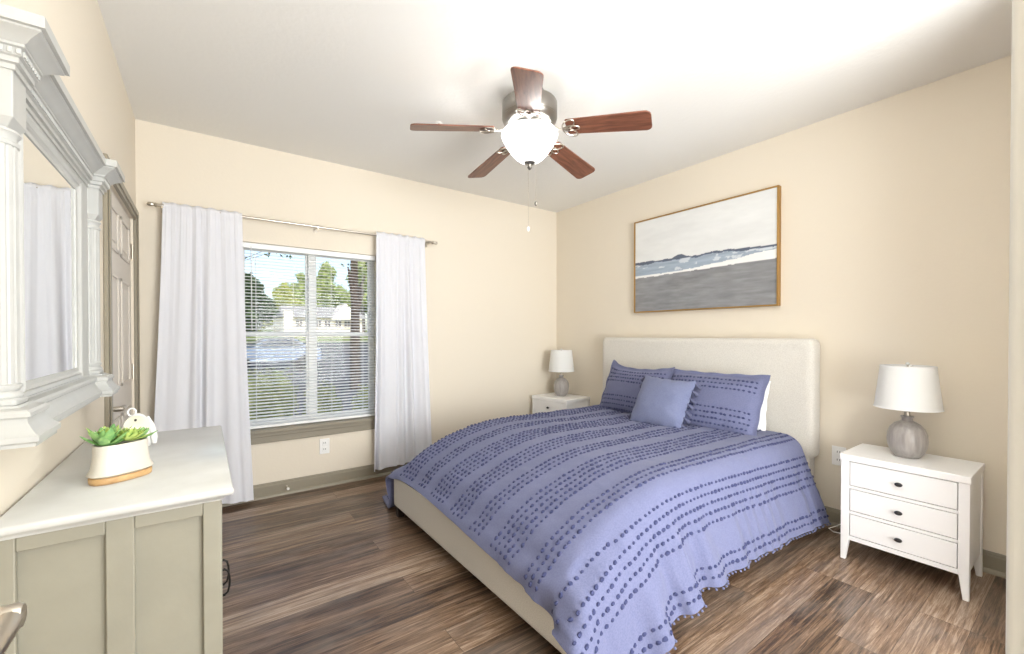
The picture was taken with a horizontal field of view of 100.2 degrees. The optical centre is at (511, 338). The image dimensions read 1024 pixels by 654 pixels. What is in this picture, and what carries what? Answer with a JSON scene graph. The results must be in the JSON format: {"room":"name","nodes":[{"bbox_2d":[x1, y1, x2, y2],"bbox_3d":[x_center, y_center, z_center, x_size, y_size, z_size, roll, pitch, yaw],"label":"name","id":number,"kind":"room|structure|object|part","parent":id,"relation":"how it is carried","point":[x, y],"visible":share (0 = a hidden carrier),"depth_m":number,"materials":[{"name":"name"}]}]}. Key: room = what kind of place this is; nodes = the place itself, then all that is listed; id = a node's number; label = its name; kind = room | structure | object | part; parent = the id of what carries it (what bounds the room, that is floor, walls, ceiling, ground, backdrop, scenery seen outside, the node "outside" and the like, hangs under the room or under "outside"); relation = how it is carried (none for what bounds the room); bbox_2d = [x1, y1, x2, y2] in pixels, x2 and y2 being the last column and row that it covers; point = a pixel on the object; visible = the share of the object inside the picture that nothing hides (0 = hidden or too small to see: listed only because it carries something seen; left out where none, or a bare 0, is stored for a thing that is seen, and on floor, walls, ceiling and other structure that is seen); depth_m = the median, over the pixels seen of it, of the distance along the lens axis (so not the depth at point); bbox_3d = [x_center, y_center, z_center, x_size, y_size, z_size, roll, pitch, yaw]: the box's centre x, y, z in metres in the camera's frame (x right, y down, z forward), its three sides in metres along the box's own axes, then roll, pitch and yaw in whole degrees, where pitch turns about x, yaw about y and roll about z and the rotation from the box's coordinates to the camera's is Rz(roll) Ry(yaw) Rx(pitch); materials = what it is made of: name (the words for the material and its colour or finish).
{"room":"bedroom","nodes":[
{"label":"bedroom","id":0,"kind":"room"},
{"bbox_2d":[0,0,135,516],"bbox_3d":[-1.358,-0.095,1.205,0.120,2.500,3.486,0,1,-36],"label":"wall","id":1,"kind":"structure","parent":0,"point":[95,84],"depth_m":1.54,"materials":[{"name":"beige paint"}]},
{"bbox_2d":[0,3,124,449],"bbox_3d":[-1.214,-0.201,1.172,0.123,0.808,0.997,0,1,-36],"label":"wall mirror","id":2,"kind":"object","parent":1,"relation":"attached to","point":[55,177],"visible":1,"depth_m":1.02,"materials":[{"name":"white paint"}]},
{"bbox_2d":[23,133,75,380],"bbox_3d":[-1.210,-0.184,1.125,0.002,0.562,0.501,0,1,-36],"label":"mirror glass","id":3,"kind":"object","parent":2,"relation":"on","point":[49,190],"depth_m":1.09,"materials":[{"name":"silver mirror"}]},
{"bbox_3d":[-1.206,-0.184,1.128,0.014,0.634,0.573,0,1,-36],"label":"glass moulding","id":4,"kind":"part","parent":2,"relation":"part of","materials":[{"name":"white paint"}]},
{"bbox_2d":[0,372,119,449],"bbox_3d":[-1.211,0.164,1.177,0.084,0.078,0.965,0,1,-36],"label":"shelf","id":5,"kind":"object","parent":2,"relation":"attached to","point":[28,420],"depth_m":0.94,"materials":[{"name":"white paint"}]},
{"bbox_3d":[-1.204,-0.559,1.175,0.100,0.092,0.997,0,1,-36],"label":"cornice","id":6,"kind":"part","parent":2,"relation":"part of","materials":[{"name":"white paint"}]},
{"bbox_2d":[103,153,139,427],"bbox_3d":[-1.984,0.186,2.199,0.022,1.920,1.015,0,1,-36],"label":"trim","id":7,"kind":"structure","parent":1,"relation":"attached to","point":[120,188],"depth_m":1.80,"materials":[{"name":"brown paint"}]},
{"bbox_2d":[111,190,134,429],"bbox_3d":[-1.995,0.215,2.196,0.096,1.842,0.887,0,1,-36],"label":"door","id":8,"kind":"structure","parent":1,"relation":"in","point":[122,249],"depth_m":2.22,"materials":[{"name":"beige paint"}]},
{"bbox_3d":[-1.785,0.313,1.936,0.061,0.053,0.138,0,1,-36],"label":"handle","id":9,"kind":"part","parent":8,"relation":"part of","materials":[{"name":"silver metal"}]},
{"bbox_2d":[135,119,556,484],"bbox_3d":[-0.962,-0.117,3.724,3.708,2.500,0.140,0,1,-36],"label":"wall","id":10,"kind":"structure","parent":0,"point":[491,281],"depth_m":3.61,"materials":[{"name":"beige paint"}]},
{"bbox_2d":[146,202,437,246],"bbox_3d":[-1.463,-0.830,3.210,1.945,0.055,0.100,0,1,-36],"label":"curtain rod","id":11,"kind":"object","parent":10,"relation":"attached to","point":[155,204],"visible":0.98,"depth_m":3.13,"materials":[{"name":"silver metal"}]},
{"bbox_2d":[154,202,253,503],"bbox_3d":[-2.005,0.131,2.782,0.554,1.971,0.055,0,1,-36],"label":"window curtain","id":12,"kind":"object","parent":11,"relation":"hanging from","point":[202,374],"visible":0.82,"depth_m":2.78,"materials":[{"name":"white fabric"}]},
{"bbox_2d":[374,231,431,471],"bbox_3d":[-0.905,0.097,3.573,0.516,1.924,0.058,0,1,-36],"label":"window curtain","id":13,"kind":"object","parent":11,"relation":"hanging from","point":[402,388],"visible":0.96,"depth_m":3.56,"materials":[{"name":"white fabric"}]},
{"bbox_2d":[243,242,374,428],"bbox_3d":[-1.521,-0.019,3.272,0.949,1.320,0.052,0,1,-36],"label":"window blind","id":14,"kind":"object","parent":10,"relation":"attached to","point":[247,245],"visible":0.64,"depth_m":3.24,"materials":[{"name":"white plastic"}]},
{"bbox_3d":[-1.524,0.631,3.282,0.949,0.020,0.025,0,1,-36],"label":"rail","id":15,"kind":"part","parent":14,"relation":"part of","materials":[{"name":"white plastic"}]},
{"bbox_2d":[243,248,374,444],"bbox_3d":[-1.529,0.030,3.283,1.065,1.423,0.175,0,1,-36],"label":"window","id":16,"kind":"structure","parent":10,"relation":"attached to","point":[312,288],"depth_m":3.30,"materials":[{"name":"white plastic"}]},
{"bbox_3d":[-1.760,-0.341,3.193,0.428,0.648,0.016,0,1,-36],"label":"sash","id":17,"kind":"part","parent":16,"relation":"part of","materials":[{"name":"glass"}]},
{"bbox_3d":[-1.749,0.283,3.184,0.428,0.670,0.016,0,1,-36],"label":"sash","id":18,"kind":"part","parent":16,"relation":"part of","materials":[{"name":"white plastic"}]},
{"bbox_3d":[-1.373,-0.343,3.472,0.429,0.648,0.016,0,1,-36],"label":"sash","id":19,"kind":"part","parent":16,"relation":"part of","materials":[{"name":"clear glass"}]},
{"bbox_3d":[-1.363,0.280,3.462,0.429,0.670,0.016,0,1,-36],"label":"sash","id":20,"kind":"part","parent":16,"relation":"part of","materials":[{"name":"white plastic"}]},
{"bbox_2d":[222,462,407,506],"bbox_3d":[-0.913,1.082,3.667,3.468,0.103,0.026,0,1,-36],"label":"baseboard","id":21,"kind":"structure","parent":10,"relation":"attached to","point":[305,483],"depth_m":3.25,"materials":[{"name":"brown paint"}]},
{"bbox_2d":[320,438,329,453],"bbox_3d":[-1.442,0.827,3.294,0.072,0.116,0.010,0,1,-36],"label":"wall outlet","id":22,"kind":"object","parent":10,"relation":"attached to","point":[324,443],"visible":1,"depth_m":3.29,"materials":[{"name":"white plastic"}]},
{"bbox_2d":[97,0,1011,212],"bbox_3d":[0.407,-1.395,1.177,4.450,0.100,5.855,0,1,-36],"label":"ceiling","id":23,"kind":"structure","parent":0,"point":[342,82],"depth_m":2.13,"materials":[{"name":"white paint"}]},
{"bbox_2d":[410,66,651,230],"bbox_3d":[0.080,-0.971,2.373,1.231,0.768,1.194,0,1,-36],"label":"ceiling fan","id":24,"kind":"object","parent":23,"relation":"hanging from","point":[529,134],"visible":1,"depth_m":2.23,"materials":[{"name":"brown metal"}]},
{"bbox_3d":[-0.310,-1.097,2.229,0.430,0.074,0.134,0,1,-15],"label":"blade","id":25,"kind":"part","parent":24,"relation":"part of","materials":[{"name":"brown wood"}]},
{"bbox_3d":[-0.131,-1.101,2.689,0.134,0.074,0.430,0,1,-33],"label":"blade","id":26,"kind":"part","parent":24,"relation":"part of","materials":[{"name":"brown wood"}]},
{"bbox_3d":[0.071,-1.094,1.916,0.134,0.074,0.430,0,0,3],"label":"blade","id":27,"kind":"part","parent":24,"relation":"part of","materials":[{"name":"brown wood"}]},
{"bbox_3d":[0.096,-1.045,2.336,0.310,0.169,0.310,0,1,-36],"label":"lamp shade","id":28,"kind":"part","parent":24,"relation":"part of","materials":[{"name":"white glass"}]},
{"bbox_3d":[0.362,-1.101,2.660,0.134,0.074,0.430,0,1,39],"label":"blade","id":29,"kind":"part","parent":24,"relation":"part of","materials":[{"name":"brown wood"}]},
{"bbox_3d":[0.487,-1.097,2.183,0.430,0.074,0.134,0,1,21],"label":"blade","id":30,"kind":"part","parent":24,"relation":"part of","materials":[{"name":"brown wood"}]},
{"bbox_2d":[222,475,1005,653],"bbox_3d":[0.407,1.205,1.200,4.450,0.100,5.855,0,1,-36],"label":"floor","id":31,"kind":"structure","parent":0,"point":[334,569],"depth_m":1.91,"materials":[{"name":"brown wood"}]},
{"bbox_2d":[0,425,233,653],"bbox_3d":[-1.076,0.754,1.273,0.398,0.800,0.873,0,1,-36],"label":"dresser","id":32,"kind":"object","parent":31,"relation":"on","point":[132,566],"visible":0.91,"depth_m":0.96,"materials":[{"name":"white paint"}]},
{"bbox_3d":[-0.854,0.773,0.935,0.363,0.768,0.015,0,1,-36],"label":"panel","id":33,"kind":"part","parent":32,"relation":"part of","materials":[{"name":"grey paint"}]},
{"bbox_2d":[80,423,157,485],"bbox_3d":[-0.990,0.285,1.081,0.143,0.140,0.123,0,1,-36],"label":"succulent planter","id":34,"kind":"object","parent":32,"relation":"on","point":[118,455],"visible":1,"depth_m":1.06,"materials":[{"name":"white ceramic"}]},
{"bbox_2d":[88,466,151,485],"bbox_3d":[-0.994,0.347,1.089,0.074,0.016,0.126,0,1,23],"label":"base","id":35,"kind":"object","parent":34,"relation":"attached to","point":[101,479],"depth_m":1.05,"materials":[{"name":"brown wood"}]},
{"bbox_3d":[-0.994,0.300,1.089,0.077,0.077,0.133,0,1,23],"label":"pot","id":36,"kind":"part","parent":34,"relation":"part of","materials":[{"name":"beige ceramic"}]},
{"bbox_2d":[122,408,157,446],"bbox_3d":[-1.208,0.288,1.382,0.108,0.131,0.086,0,1,29],"label":"ornament","id":37,"kind":"object","parent":32,"relation":"on","point":[137,420],"visible":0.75,"depth_m":1.38,"materials":[{"name":"white ceramic"}]},
{"bbox_3d":[-0.843,0.737,1.218,0.022,0.649,0.356,0,1,-36],"label":"door","id":38,"kind":"part","parent":32,"relation":"part of","materials":[{"name":"grey paint"}]},
{"bbox_3d":[-0.947,0.768,1.409,0.031,0.096,0.016,0,1,-36],"label":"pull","id":39,"kind":"part","parent":32,"relation":"part of","materials":[{"name":"black metal"}]},
{"bbox_3d":[-0.906,0.768,1.352,0.031,0.096,0.016,0,1,-36],"label":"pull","id":40,"kind":"part","parent":32,"relation":"part of","materials":[{"name":"black metal"}]},
{"bbox_2d":[532,392,589,413],"bbox_3d":[0.485,0.854,4.329,0.374,0.548,0.473,0,1,-42],"label":"nightstand","id":41,"kind":"object","parent":31,"relation":"on","point":[547,402],"visible":0.34,"depth_m":4.23,"materials":[{"name":"white paint"}]},
{"bbox_3d":[0.234,0.870,4.392,0.036,0.514,0.036,0,1,-42],"label":"leg","id":42,"kind":"part","parent":41,"relation":"part of","materials":[{"name":"white paint"}]},
{"bbox_3d":[0.371,0.678,4.226,0.018,0.120,0.387,0,1,-42],"label":"drawer","id":43,"kind":"part","parent":41,"relation":"part of","materials":[{"name":"white paint"}]},
{"bbox_2d":[549,349,573,395],"bbox_3d":[0.505,0.340,4.377,0.267,0.479,0.267,0,1,-36],"label":"table lamp","id":44,"kind":"object","parent":41,"relation":"on","point":[561,360],"visible":1,"depth_m":4.30,"materials":[{"name":"white"}]},
{"bbox_3d":[0.505,0.225,4.376,0.262,0.216,0.262,0,1,-36],"label":"lamp shade","id":45,"kind":"part","parent":44,"relation":"part of","materials":[{"name":"white fabric"}]},
{"bbox_2d":[394,337,819,653],"bbox_3d":[0.563,0.570,2.729,2.122,1.143,1.700,0,1,-36],"label":"upholstered bed","id":46,"kind":"object","parent":31,"relation":"on","point":[793,364],"visible":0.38,"depth_m":2.67,"materials":[{"name":"fabric"}]},
{"bbox_3d":[-0.719,1.101,2.757,0.055,0.080,0.055,0,1,-36],"label":"leg","id":47,"kind":"part","parent":46,"relation":"part of","materials":[{"name":"black wood"}]},
{"bbox_3d":[-0.263,0.978,2.111,0.055,0.206,1.650,0,1,-36],"label":"foot rail","id":48,"kind":"part","parent":46,"relation":"part of","materials":[{"name":"fabric"}]},
{"bbox_2d":[382,405,830,653],"bbox_3d":[0.461,0.857,2.690,2.069,0.584,2.227,0,1,-36],"label":"duvet","id":49,"kind":"object","parent":46,"relation":"on","point":[614,525],"visible":0.88,"depth_m":1.92,"materials":[{"name":"fabric"}]},
{"bbox_2d":[599,360,674,412],"bbox_3d":[0.954,0.403,3.388,0.205,0.441,0.660,0,1,-30],"label":"pillow sham","id":50,"kind":"object","parent":49,"relation":"on","point":[622,389],"visible":0.56,"depth_m":3.39,"materials":[{"name":"fabric"}]},
{"bbox_2d":[670,369,770,435],"bbox_3d":[1.312,0.425,2.858,0.234,0.406,0.686,0,1,-36],"label":"pillow sham","id":51,"kind":"object","parent":49,"relation":"on","point":[733,403],"visible":0.64,"depth_m":2.72,"materials":[{"name":"fabric"}]},
{"bbox_3d":[1.042,1.080,1.881,1.865,0.152,0.124,0,1,-39],"label":"pompom trim","id":52,"kind":"part","parent":49,"relation":"part of","materials":[{"name":"fabric"}]},
{"bbox_2d":[757,381,770,430],"bbox_3d":[1.432,0.445,2.963,0.146,0.358,0.640,0,1,-36],"label":"sleeping pillow","id":53,"kind":"object","parent":49,"relation":"on","point":[762,421],"visible":0.04,"depth_m":2.71,"materials":[{"name":"white fabric"}]},
{"bbox_3d":[1.374,0.365,3.311,0.125,0.743,1.700,0,1,-36],"label":"headboard","id":54,"kind":"part","parent":46,"relation":"part of","materials":[{"name":"fabric"}]},
{"bbox_3d":[1.825,0.917,2.671,0.085,0.450,0.080,0,1,-36],"label":"headboard leg","id":55,"kind":"part","parent":46,"relation":"part of","materials":[{"name":"fabric"}]},
{"bbox_3d":[0.584,0.749,2.718,1.836,0.274,1.550,0,1,-36],"label":"mattress","id":56,"kind":"object","parent":46,"relation":"on","visible":0},
{"bbox_2d":[628,375,702,427],"bbox_3d":[1.036,0.454,2.952,0.257,0.374,0.463,0,1,-36],"label":"square pillow","id":57,"kind":"object","parent":56,"relation":"on","point":[662,402],"visible":0.9,"depth_m":2.86,"materials":[{"name":"fabric"}]},
{"bbox_3d":[1.173,0.470,2.799,0.214,0.343,0.053,0,1,-36],"label":"tassel trim","id":58,"kind":"part","parent":57,"relation":"part of","materials":[{"name":"blue fabric"}]},
{"bbox_2d":[840,443,984,601],"bbox_3d":[1.988,0.873,2.147,0.374,0.548,0.473,0,1,-36],"label":"nightstand","id":59,"kind":"object","parent":31,"relation":"on","point":[928,509],"visible":0.99,"depth_m":2.03,"materials":[{"name":"white paint"}]},
{"bbox_3d":[1.745,0.889,2.236,0.036,0.514,0.036,0,1,-36],"label":"leg","id":60,"kind":"part","parent":59,"relation":"part of","materials":[{"name":"white paint"}]},
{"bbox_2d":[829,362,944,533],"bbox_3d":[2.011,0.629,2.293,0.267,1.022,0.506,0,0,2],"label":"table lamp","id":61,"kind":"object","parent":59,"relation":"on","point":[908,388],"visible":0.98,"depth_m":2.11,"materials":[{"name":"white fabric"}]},
{"bbox_3d":[2.006,0.261,2.171,0.024,0.263,0.023,0,1,-36],"label":"stem","id":62,"kind":"part","parent":61,"relation":"part of","materials":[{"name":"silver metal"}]},
{"bbox_3d":[2.006,0.244,2.171,0.262,0.216,0.262,0,1,-36],"label":"lamp shade","id":63,"kind":"part","parent":61,"relation":"part of","materials":[{"name":"white fabric"}]},
{"bbox_3d":[1.865,0.696,2.056,0.018,0.120,0.387,0,1,-36],"label":"drawer","id":64,"kind":"part","parent":59,"relation":"part of","materials":[{"name":"white paint"}]},
{"bbox_3d":[1.865,0.832,2.057,0.018,0.109,0.387,0,1,-36],"label":"drawer","id":65,"kind":"part","parent":59,"relation":"part of","materials":[{"name":"white paint"}]},
{"bbox_3d":[1.865,0.962,2.058,0.018,0.109,0.387,0,1,-36],"label":"drawer","id":66,"kind":"part","parent":59,"relation":"part of","materials":[{"name":"white paint"}]},
{"bbox_3d":[1.996,0.892,1.888,0.036,0.514,0.036,0,1,-36],"label":"leg","id":67,"kind":"part","parent":59,"relation":"part of","materials":[{"name":"white paint"}]},
{"bbox_3d":[2.250,0.890,2.071,0.036,0.514,0.036,0,1,-36],"label":"leg","id":68,"kind":"part","parent":59,"relation":"part of","materials":[{"name":"white paint"}]},
{"bbox_2d":[556,55,1010,554],"bbox_3d":[2.205,-0.106,2.397,0.120,2.500,5.715,0,1,-36],"label":"wall","id":69,"kind":"structure","parent":0,"point":[895,210],"depth_m":2.47,"materials":[{"name":"beige paint"}]},
{"bbox_2d":[634,185,780,312],"bbox_3d":[1.436,-0.623,3.319,0.040,0.798,1.172,0,1,-36],"label":"framed painting","id":70,"kind":"object","parent":69,"relation":"attached to","point":[724,253],"visible":1,"depth_m":3.21,"materials":[{"name":"brown"}]},
{"bbox_2d":[832,445,845,465],"bbox_3d":[1.984,0.713,2.599,0.010,0.116,0.072,0,1,-36],"label":"wall outlet","id":71,"kind":"object","parent":69,"relation":"attached to","point":[836,450],"visible":0.69,"depth_m":2.60,"materials":[{"name":"white plastic"}]},
{"bbox_2d":[835,457,840,462],"bbox_3d":[1.982,0.737,2.598,0.003,0.034,0.034,0,1,-36],"label":"socket","id":72,"kind":"object","parent":71,"relation":"attached to","point":[837,459],"depth_m":2.60,"materials":[{"name":"grey plastic"}]},
{"bbox_2d":[835,449,841,454],"bbox_3d":[1.982,0.689,2.597,0.003,0.034,0.034,0,1,-36],"label":"socket","id":73,"kind":"object","parent":71,"relation":"attached to","point":[837,451],"depth_m":2.60,"materials":[{"name":"grey plastic"}]},
{"bbox_2d":[825,506,1005,578],"bbox_3d":[1.494,1.085,3.269,0.026,0.103,3.486,0,1,-36],"label":"baseboard","id":74,"kind":"structure","parent":69,"relation":"attached to","point":[994,563],"depth_m":2.10,"materials":[{"name":"brown paint"}]},
{"bbox_3d":[0.804,-0.090,0.534,4.330,2.500,0.129,0,1,-36],"label":"wall","id":75,"kind":"structure","parent":0,"visible":0},
{"bbox_2d":[0,602,26,653],"bbox_3d":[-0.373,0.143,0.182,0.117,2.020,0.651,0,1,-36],"label":"door handle","id":76,"kind":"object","parent":75,"relation":"in","point":[12,616],"depth_m":0.39,"materials":[{"name":"silver metal"}]},
{"bbox_2d":[1005,0,1023,653],"bbox_3d":[0.405,-0.088,0.335,0.070,2.500,0.014,0,1,-36],"label":"door frame","id":77,"kind":"structure","parent":75,"relation":"attached to","point":[1014,644],"depth_m":0.32,"materials":[{"name":"grey paint"}]},
{"label":"outside","id":78,"kind":"structure","parent":0,"visible":0},
{"bbox_2d":[246,342,367,414],"bbox_3d":[0.401,0.727,25.124,90.000,0.776,27.700,0,1,-36],"label":"asphalt","id":79,"kind":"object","parent":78,"point":[322,342],"depth_m":13.68,"materials":[{"name":"grey asphalt"}]},
{"bbox_2d":[246,337,321,368],"bbox_3d":[-7.623,0.459,13.588,2.720,1.005,1.376,0,1,-36],"label":"car","id":80,"kind":"object","parent":79,"relation":"on","point":[272,343],"visible":0.26,"depth_m":13.24,"materials":[{"name":"silver metal"}]},
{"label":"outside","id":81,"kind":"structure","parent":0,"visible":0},
{"bbox_2d":[246,330,367,342],"bbox_3d":[-16.652,-0.274,48.804,90.000,2.557,91.325,0,1,-36],"label":"lawn","id":82,"kind":"structure","parent":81,"point":[247,340],"depth_m":39.23,"materials":[{"name":"green plant"}]},
{"bbox_2d":[245,272,278,331],"bbox_3d":[-19.068,-2.340,30.484,3.567,5.293,3.962,0,0,2],"label":"tree","id":83,"kind":"object","parent":82,"relation":"on","point":[247,282],"visible":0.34,"depth_m":30.08,"materials":[{"name":"green plant"}]},
{"bbox_2d":[257,320,273,331],"bbox_3d":[-28.690,-2.805,48.052,4.114,5.060,4.517,0,1,-36],"label":"tree","id":84,"kind":"object","parent":82,"relation":"on","point":[263,327],"visible":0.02,"depth_m":47.79,"materials":[{"name":"green plant"}]},
{"bbox_2d":[245,252,291,259],"bbox_3d":[-4.370,-0.891,5.718,2.831,4.435,1.635,0,1,-36],"label":"tree","id":85,"kind":"object","parent":82,"relation":"on","point":[259,252],"visible":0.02,"depth_m":6.10,"materials":[{"name":"green plant"}]},
{"bbox_2d":[247,367,298,419],"bbox_3d":[-2.825,0.807,4.686,0.922,1.059,0.630,0,1,-36],"label":"bush","id":86,"kind":"object","parent":82,"relation":"on","point":[251,367],"visible":0.17,"depth_m":4.65,"materials":[{"name":"green plant"}]},
{"bbox_2d":[272,281,301,308],"bbox_3d":[-30.312,-4.189,56.849,5.708,6.970,4.505,0,1,-18],"label":"tree","id":87,"kind":"object","parent":82,"relation":"on","point":[290,294],"visible":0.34,"depth_m":55.84,"materials":[{"name":"green plant"}]},
{"bbox_2d":[290,271,329,306],"bbox_3d":[-32.074,-5.716,66.181,7.094,9.415,7.163,0,1,-36],"label":"tree","id":88,"kind":"object","parent":82,"relation":"on","point":[301,275],"visible":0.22,"depth_m":65.09,"materials":[{"name":"green plant"}]},
{"bbox_2d":[273,304,365,336],"bbox_3d":[-21.601,-1.995,47.706,8.500,3.500,8.100,0,1,-36],"label":"house","id":89,"kind":"structure","parent":82,"relation":"on","point":[335,309],"depth_m":45.10,"materials":[{"name":"beige"}]},
{"bbox_2d":[302,379,342,413],"bbox_3d":[-2.315,0.911,5.266,0.489,0.835,0.643,0,1,-36],"label":"bush","id":90,"kind":"object","parent":82,"relation":"on","point":[323,379],"visible":0.16,"depth_m":5.17,"materials":[{"name":"green plant"}]},
{"bbox_2d":[316,261,346,306],"bbox_3d":[-34.389,-7.865,79.407,9.168,12.813,6.623,0,1,-36],"label":"tree","id":91,"kind":"object","parent":82,"relation":"on","point":[327,265],"visible":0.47,"depth_m":78.01,"materials":[{"name":"green plant"}]},
{"bbox_2d":[338,261,366,331],"bbox_3d":[-22.765,-6.614,65.035,6.336,11.566,6.944,0,0,5],"label":"tree","id":92,"kind":"object","parent":82,"relation":"on","point":[362,269],"visible":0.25,"depth_m":63.51,"materials":[{"name":"green plant"}]},
{"bbox_2d":[341,261,366,389],"bbox_3d":[-3.655,-1.313,9.670,2.175,5.055,2.040,0,1,-36],"label":"tree","id":93,"kind":"object","parent":82,"relation":"on","point":[353,275],"visible":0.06,"depth_m":9.67,"materials":[{"name":"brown plant"}]},
{"bbox_2d":[351,384,367,409],"bbox_3d":[-1.753,0.946,5.509,0.625,0.768,0.581,0,1,-36],"label":"bush","id":94,"kind":"object","parent":82,"relation":"on","point":[364,384],"visible":0.05,"depth_m":5.36,"materials":[{"name":"green plant"}]}
]}

